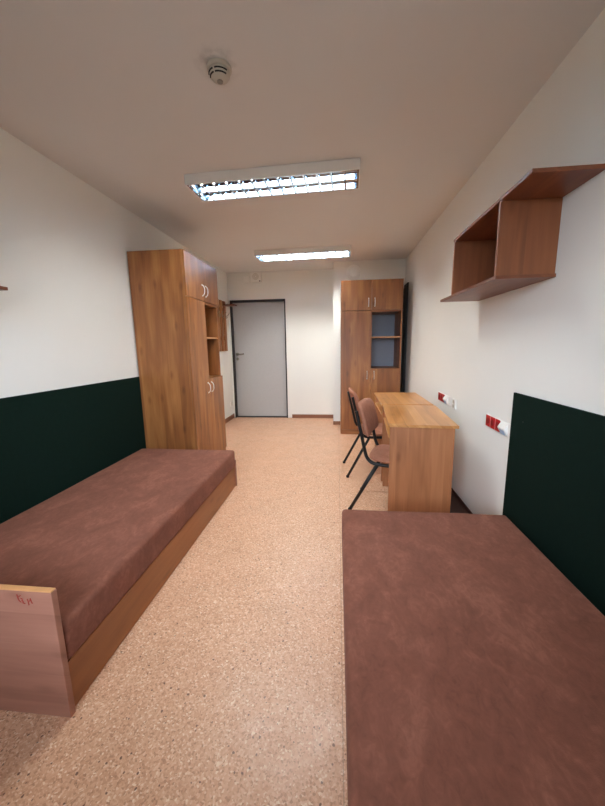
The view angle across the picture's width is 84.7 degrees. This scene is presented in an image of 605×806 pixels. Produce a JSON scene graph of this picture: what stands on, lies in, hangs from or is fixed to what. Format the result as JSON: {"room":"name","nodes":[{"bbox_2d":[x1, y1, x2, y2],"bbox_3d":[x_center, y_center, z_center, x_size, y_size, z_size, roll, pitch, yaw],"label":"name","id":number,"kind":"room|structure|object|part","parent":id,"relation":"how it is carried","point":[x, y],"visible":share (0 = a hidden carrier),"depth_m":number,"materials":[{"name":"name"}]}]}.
{"room":"dormitory room","nodes":[
{"label":"dormitory room","id":0,"kind":"room"},
{"bbox_2d":[0,128,233,418],"bbox_3d":[-1.681,-0.452,2.900,0.140,2.535,7.009,0,10,6],"label":"wall","id":1,"kind":"structure","parent":0,"point":[66,312],"depth_m":2.32,"materials":[{"name":"white paint"}]},
{"bbox_2d":[0,286,7,290],"bbox_3d":[-1.664,-0.646,1.104,0.267,0.359,1.103,0,10,6],"label":"wall shelf","id":2,"kind":"object","parent":1,"relation":"attached to","point":[2,288],"visible":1,"depth_m":1.64,"materials":[{"name":"laminate"}]},
{"bbox_2d":[0,377,145,523],"bbox_3d":[-1.690,0.321,2.107,0.010,0.760,2.570,0,10,6],"label":"wall panel","id":3,"kind":"object","parent":1,"relation":"attached to","point":[51,441],"visible":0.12,"depth_m":2.30,"materials":[{"name":"green fabric"}]},
{"bbox_2d":[217,299,236,350],"bbox_3d":[-1.241,-1.233,5.267,0.234,0.815,0.725,0,10,6],"label":"coat rack","id":4,"kind":"object","parent":1,"relation":"attached to","point":[221,315],"visible":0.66,"depth_m":5.43,"materials":[{"name":"brown wood"}]},
{"bbox_2d":[222,304,236,306],"bbox_3d":[-1.201,-1.611,5.482,0.200,0.016,0.165,0,10,6],"label":"shelf","id":5,"kind":"object","parent":4,"relation":"attached to","point":[224,305],"depth_m":5.42,"materials":[{"name":"laminate"}]},
{"bbox_2d":[225,414,234,423],"bbox_3d":[-1.364,0.395,5.186,0.014,0.078,1.947,0,10,6],"label":"baseboard","id":6,"kind":"structure","parent":1,"relation":"attached to","point":[232,416],"depth_m":5.85,"materials":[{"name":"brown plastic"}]},
{"bbox_2d":[0,417,387,805],"bbox_3d":[-0.141,0.848,2.963,3.195,0.100,7.009,0,10,6],"label":"floor","id":7,"kind":"structure","parent":0,"point":[228,688],"depth_m":1.33,"materials":[{"name":"plastic"}]},
{"bbox_2d":[0,460,236,717],"bbox_3d":[-1.181,0.698,2.157,0.926,0.501,1.993,0,10,6],"label":"bed","id":8,"kind":"object","parent":7,"relation":"on","point":[37,676],"visible":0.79,"depth_m":1.18,"materials":[{"name":"laminate"}]},
{"bbox_3d":[-1.283,0.868,1.194,0.926,0.496,0.022,0,10,6],"label":"headboard","id":9,"kind":"part","parent":8,"relation":"part of","materials":[{"name":"laminate"}]},
{"bbox_2d":[0,449,234,658],"bbox_3d":[-1.173,0.673,2.160,0.908,0.161,1.955,0,10,6],"label":"mattress","id":10,"kind":"object","parent":8,"relation":"on","point":[92,540],"visible":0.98,"depth_m":1.76,"materials":[{"name":"brown fabric"}]},
{"bbox_3d":[-0.738,0.848,2.143,0.018,0.191,1.958,0,10,6],"label":"rail","id":11,"kind":"part","parent":8,"relation":"part of","materials":[{"name":"laminate"}]},
{"bbox_2d":[127,249,226,449],"bbox_3d":[-1.247,-0.379,3.557,0.563,2.151,0.830,0,10,6],"label":"wardrobe","id":12,"kind":"object","parent":7,"relation":"on","point":[174,293],"visible":0.91,"depth_m":3.17,"materials":[{"name":"brown wood"}]},
{"bbox_3d":[-1.314,-0.310,3.162,0.512,2.151,0.018,0,10,6],"label":"panel","id":13,"kind":"part","parent":12,"relation":"part of","materials":[{"name":"brown wood"}]},
{"bbox_3d":[-1.042,-1.205,3.180,0.018,0.395,0.412,0,10,6],"label":"door","id":14,"kind":"part","parent":12,"relation":"part of","materials":[{"name":"brown wood"}]},
{"bbox_3d":[-1.025,-0.180,3.356,0.018,1.670,0.412,0,10,6],"label":"door","id":15,"kind":"part","parent":12,"relation":"part of","materials":[{"name":"brown wood"}]},
{"bbox_2d":[204,302,215,307],"bbox_3d":[-1.280,-1.033,3.447,0.506,0.018,0.794,0,10,6],"label":"shelf","id":16,"kind":"object","parent":12,"relation":"attached to","point":[207,304],"depth_m":3.66,"materials":[{"name":"brown wood"}]},
{"bbox_3d":[-0.999,-1.276,3.586,0.018,0.395,0.412,0,10,6],"label":"door","id":17,"kind":"part","parent":12,"relation":"part of","materials":[{"name":"brown wood"}]},
{"bbox_3d":[-1.230,-0.448,3.957,0.512,2.151,0.018,0,10,6],"label":"panel","id":18,"kind":"part","parent":12,"relation":"part of","materials":[{"name":"brown wood"}]},
{"bbox_3d":[-0.976,0.140,3.830,0.018,0.877,0.412,0,10,6],"label":"door","id":19,"kind":"part","parent":12,"relation":"part of","materials":[{"name":"brown wood"}]},
{"bbox_2d":[343,387,381,477],"bbox_3d":[0.719,0.276,3.396,0.577,0.852,0.433,-1,10,2],"label":"chair","id":20,"kind":"object","parent":7,"relation":"on","point":[353,398],"visible":0.56,"depth_m":3.25,"materials":[{"name":"brown fabric"},{"name":"black metal"}]},
{"bbox_3d":[0.559,0.462,3.635,0.228,0.400,0.025,0,10,4],"label":"leg","id":21,"kind":"part","parent":20,"relation":"part of","materials":[{"name":"black metal"}]},
{"bbox_3d":[0.523,-0.016,3.353,0.113,0.256,0.424,-1,10,2],"label":"backrest","id":22,"kind":"part","parent":20,"relation":"part of","materials":[{"name":"brown fabric"}]},
{"bbox_3d":[0.546,0.529,3.245,0.228,0.400,0.025,-1,10,0],"label":"leg","id":23,"kind":"part","parent":20,"relation":"part of","materials":[{"name":"black metal"}]},
{"bbox_3d":[0.712,0.109,3.367,0.482,0.413,0.416,-1,10,2],"label":"frame","id":24,"kind":"part","parent":20,"relation":"part of","materials":[{"name":"black metal"}]},
{"bbox_3d":[0.781,0.263,3.392,0.430,0.052,0.430,-1,10,2],"label":"seat","id":25,"kind":"part","parent":20,"relation":"part of","materials":[{"name":"brown fabric"}]},
{"bbox_2d":[348,398,388,509],"bbox_3d":[0.698,0.409,2.627,0.577,0.852,0.433,3,11,23],"label":"chair","id":26,"kind":"object","parent":7,"relation":"on","point":[366,406],"visible":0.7,"depth_m":2.54,"materials":[{"name":"brown fabric"},{"name":"black metal"}]},
{"bbox_3d":[0.467,0.649,2.552,0.228,0.400,0.031,3,11,23],"label":"leg","id":27,"kind":"part","parent":26,"relation":"part of","materials":[{"name":"black metal"}]},
{"bbox_3d":[0.517,0.105,2.651,0.113,0.256,0.424,3,11,23],"label":"backrest","id":28,"kind":"part","parent":26,"relation":"part of","materials":[{"name":"brown fabric"}]},
{"bbox_3d":[0.691,0.241,2.600,0.482,0.413,0.416,3,11,23],"label":"frame","id":29,"kind":"part","parent":26,"relation":"part of","materials":[{"name":"black metal"}]},
{"bbox_3d":[0.755,0.400,2.601,0.430,0.052,0.430,3,11,23],"label":"seat","id":30,"kind":"part","parent":26,"relation":"part of","materials":[{"name":"brown fabric"}]},
{"bbox_2d":[340,278,403,433],"bbox_3d":[0.979,-0.644,4.886,0.830,2.151,0.563,0,10,6],"label":"wardrobe","id":31,"kind":"object","parent":7,"relation":"on","point":[371,310],"visible":0.91,"depth_m":4.66,"materials":[{"name":"brown wood"}]},
{"bbox_3d":[0.578,-0.649,4.953,0.018,2.151,0.512,0,10,6],"label":"panel","id":32,"kind":"part","parent":31,"relation":"part of","materials":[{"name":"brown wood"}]},
{"bbox_3d":[0.750,-0.441,4.699,0.412,1.670,0.018,0,10,6],"label":"door","id":33,"kind":"part","parent":31,"relation":"part of","materials":[{"name":"brown wood"}]},
{"bbox_3d":[0.734,-1.465,4.522,0.412,0.395,0.018,0,10,6],"label":"door","id":34,"kind":"part","parent":31,"relation":"part of","materials":[{"name":"brown wood"}]},
{"bbox_3d":[1.008,-0.711,5.155,0.794,2.073,0.004,0,10,6],"label":"panel","id":35,"kind":"part","parent":31,"relation":"part of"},
{"bbox_2d":[371,366,396,368],"bbox_3d":[1.185,-0.521,4.908,0.388,0.018,0.506,0,10,6],"label":"shelf","id":36,"kind":"object","parent":31,"relation":"attached to","point":[372,367],"depth_m":4.82,"materials":[{"name":"brown wood"}]},
{"bbox_2d":[368,310,400,314],"bbox_3d":[0.971,-1.302,4.795,0.794,0.018,0.506,0,10,6],"label":"shelf","id":37,"kind":"object","parent":31,"relation":"attached to","point":[374,312],"depth_m":4.66,"materials":[{"name":"brown wood"}]},
{"bbox_3d":[1.169,-0.049,4.722,0.412,0.877,0.018,0,10,6],"label":"door","id":38,"kind":"part","parent":31,"relation":"part of","materials":[{"name":"brown wood"}]},
{"bbox_3d":[1.146,-1.464,4.479,0.412,0.395,0.018,0,10,6],"label":"door","id":39,"kind":"part","parent":31,"relation":"part of","materials":[{"name":"brown wood"}]},
{"bbox_3d":[1.385,-0.648,4.868,0.018,2.151,0.512,0,10,6],"label":"panel","id":40,"kind":"part","parent":31,"relation":"part of","materials":[{"name":"brown wood"}]},
{"bbox_2d":[374,392,432,480],"bbox_3d":[0.995,0.318,3.421,0.449,0.752,0.775,0,10,7],"label":"desk","id":41,"kind":"object","parent":7,"relation":"on","point":[387,398],"visible":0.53,"depth_m":3.31,"materials":[{"name":"laminate"}]},
{"bbox_3d":[1.034,0.272,3.741,0.421,0.732,0.018,0,10,7],"label":"panel","id":42,"kind":"part","parent":41,"relation":"part of","materials":[{"name":"laminate"}]},
{"bbox_2d":[375,403,382,414],"bbox_3d":[0.938,0.056,3.375,0.343,0.016,0.650,0,10,6],"label":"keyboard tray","id":43,"kind":"object","parent":41,"relation":"on","point":[380,408],"depth_m":3.39,"materials":[{"name":"wood"}]},
{"bbox_3d":[0.955,0.385,3.091,0.421,0.732,0.018,0,10,7],"label":"panel","id":44,"kind":"part","parent":41,"relation":"part of","materials":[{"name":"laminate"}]},
{"bbox_2d":[383,404,458,512],"bbox_3d":[0.881,0.453,2.648,0.449,0.752,0.775,1,10,11],"label":"desk","id":45,"kind":"object","parent":7,"relation":"on","point":[420,439],"visible":0.93,"depth_m":2.31,"materials":[{"name":"laminate"}]},
{"bbox_3d":[0.941,0.407,2.966,0.421,0.732,0.018,1,10,11],"label":"panel","id":46,"kind":"part","parent":45,"relation":"part of","materials":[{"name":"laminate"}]},
{"bbox_2d":[384,418,389,437],"bbox_3d":[0.824,0.190,2.605,0.380,0.016,0.667,0,10,6],"label":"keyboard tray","id":47,"kind":"object","parent":45,"relation":"on","point":[385,421],"depth_m":2.55,"materials":[{"name":"wood"}]},
{"bbox_3d":[0.819,0.520,2.321,0.421,0.732,0.018,1,10,11],"label":"panel","id":48,"kind":"part","parent":45,"relation":"part of","materials":[{"name":"laminate"}]},
{"bbox_3d":[0.580,0.884,0.915,0.898,0.499,2.042,0,10,6],"label":"bed","id":49,"kind":"object","parent":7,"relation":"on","visible":0},
{"bbox_2d":[342,509,604,805],"bbox_3d":[0.573,0.858,0.914,0.900,0.163,1.998,0,10,6],"label":"mattress","id":50,"kind":"object","parent":49,"relation":"on","point":[475,667],"visible":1,"depth_m":0.96,"materials":[{"name":"brown fabric"}]},
{"bbox_2d":[0,0,604,272],"bbox_3d":[-0.183,-1.748,2.516,3.195,0.100,7.009,0,10,6],"label":"ceiling","id":51,"kind":"structure","parent":0,"point":[120,95],"depth_m":1.70,"materials":[{"name":"white paint"}]},
{"bbox_2d":[207,58,231,84],"bbox_3d":[-0.376,-1.490,1.510,0.108,0.060,0.108,0,10,6],"label":"smoke detector","id":52,"kind":"object","parent":51,"relation":"attached to","point":[219,70],"visible":1,"depth_m":1.48,"materials":[{"name":"beige plastic"}]},
{"bbox_2d":[184,158,359,201],"bbox_3d":[-0.214,-1.656,2.488,1.270,0.070,0.300,0,10,8],"label":"ceiling light","id":53,"kind":"object","parent":51,"relation":"attached to","point":[342,174],"visible":1,"depth_m":2.43,"materials":[{"name":"white metal"}]},
{"bbox_2d":[254,245,350,261],"bbox_3d":[0.009,-1.995,4.437,1.270,0.070,0.300,0,10,8],"label":"ceiling light","id":54,"kind":"object","parent":51,"relation":"attached to","point":[340,250],"visible":1,"depth_m":4.36,"materials":[{"name":"white plastic"}]},
{"bbox_2d":[226,259,405,420],"bbox_3d":[0.149,-0.962,5.684,2.915,2.535,0.800,0,10,6],"label":"wall","id":55,"kind":"structure","parent":0,"point":[312,298],"depth_m":5.71,"materials":[{"name":"white paint"}]},
{"bbox_2d":[250,272,261,282],"bbox_3d":[-0.791,-2.135,5.653,0.184,0.166,0.053,0,10,6],"label":"wall speaker","id":56,"kind":"object","parent":55,"relation":"attached to","point":[256,277],"visible":1,"depth_m":5.63,"materials":[{"name":"white plastic"}]},
{"bbox_2d":[230,299,287,417],"bbox_3d":[-0.759,-0.770,5.978,0.977,2.084,0.147,0,10,6],"label":"door","id":57,"kind":"structure","parent":55,"relation":"in","point":[258,327],"depth_m":5.97,"materials":[{"name":"grey laminate"}]},
{"bbox_2d":[292,414,332,417],"bbox_3d":[0.185,0.239,5.983,0.747,0.066,0.014,0,10,6],"label":"baseboard","id":58,"kind":"structure","parent":55,"relation":"attached to","point":[293,415],"depth_m":5.98,"materials":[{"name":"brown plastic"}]},
{"bbox_2d":[346,265,360,279],"bbox_3d":[0.771,-1.975,5.016,0.216,0.216,0.034,0,10,6],"label":"air vent","id":59,"kind":"object","parent":55,"relation":"in","point":[353,272],"visible":1,"depth_m":5.00,"materials":[{"name":"white plastic"}]},
{"bbox_2d":[405,8,604,514],"bbox_3d":[1.357,-0.447,2.580,0.140,2.535,7.009,0,10,6],"label":"wall","id":60,"kind":"structure","parent":0,"point":[544,340],"depth_m":1.87,"materials":[{"name":"white paint"}]},
{"bbox_2d":[400,282,408,391],"bbox_3d":[1.534,-0.707,5.040,0.024,2.106,0.257,0,10,6],"label":"door","id":61,"kind":"structure","parent":60,"relation":"in","point":[406,286],"depth_m":4.95,"materials":[{"name":"black"}]},
{"bbox_3d":[1.538,-0.707,5.040,0.016,2.106,0.257,0,10,6],"label":"frame","id":62,"kind":"part","parent":61,"relation":"part of","materials":[{"name":"black"}]},
{"bbox_2d":[438,392,451,405],"bbox_3d":[1.330,-0.043,3.139,0.028,0.080,0.371,0,10,6],"label":"power outlet","id":63,"kind":"object","parent":60,"relation":"attached to","point":[446,399],"visible":1,"depth_m":3.07,"materials":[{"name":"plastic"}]},
{"bbox_2d":[451,398,456,408],"bbox_3d":[1.310,0.007,2.873,0.013,0.082,0.090,0,10,6],"label":"wall outlet","id":64,"kind":"object","parent":60,"relation":"attached to","point":[454,401],"visible":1,"depth_m":2.85,"materials":[{"name":"white plastic"}]},
{"bbox_2d":[450,491,468,513],"bbox_3d":[1.278,0.714,3.275,0.134,0.012,2.760,0,10,6],"label":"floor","id":65,"kind":"structure","parent":60,"relation":"attached to","point":[456,506],"depth_m":2.63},
{"bbox_2d":[451,488,472,513],"bbox_3d":[1.379,0.660,3.530,0.012,0.030,3.179,0,10,6],"label":"baseboard","id":66,"kind":"structure","parent":60,"relation":"attached to","point":[452,490],"depth_m":2.68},
{"bbox_2d":[485,414,510,437],"bbox_3d":[1.220,0.139,2.093,0.028,0.080,0.334,0,10,6],"label":"strip","id":67,"kind":"object","parent":60,"relation":"attached to","point":[500,426],"visible":0.98,"depth_m":2.07,"materials":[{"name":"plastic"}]},
{"bbox_2d":[485,414,490,426],"bbox_3d":[1.237,0.117,2.216,0.002,0.074,0.060,0,10,6],"label":"socket","id":68,"kind":"object","parent":67,"relation":"in","point":[488,417],"depth_m":2.21,"materials":[{"name":"plastic"}]},
{"bbox_2d":[490,417,494,428],"bbox_3d":[1.230,0.129,2.149,0.002,0.074,0.060,0,10,6],"label":"socket","id":69,"kind":"object","parent":67,"relation":"in","point":[492,419],"depth_m":2.15,"materials":[{"name":"plastic"}]},
{"bbox_2d":[495,419,499,431],"bbox_3d":[1.223,0.141,2.082,0.002,0.074,0.060,0,10,6],"label":"socket","id":70,"kind":"object","parent":67,"relation":"in","point":[497,421],"depth_m":2.08,"materials":[{"name":"plastic"}]},
{"bbox_2d":[440,164,604,301],"bbox_3d":[1.073,-0.816,1.828,0.267,0.359,1.103,0,10,6],"label":"wall shelf","id":71,"kind":"object","parent":60,"relation":"attached to","point":[513,244],"visible":1,"depth_m":1.55,"materials":[{"name":"laminate"}]},
{"bbox_3d":[1.108,-0.870,2.142,0.264,0.326,0.016,0,10,6],"label":"panel","id":72,"kind":"part","parent":71,"relation":"part of","materials":[{"name":"laminate"}]},
{"bbox_3d":[1.045,-0.766,1.543,0.264,0.326,0.016,0,10,6],"label":"panel","id":73,"kind":"part","parent":71,"relation":"part of","materials":[{"name":"laminate"}]},
{"bbox_2d":[502,392,604,615],"bbox_3d":[1.096,0.500,0.857,0.014,0.751,2.235,0,10,6],"label":"wall panel","id":74,"kind":"object","parent":60,"relation":"attached to","point":[554,494],"visible":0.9,"depth_m":1.48,"materials":[{"name":"paint"}]}
]}

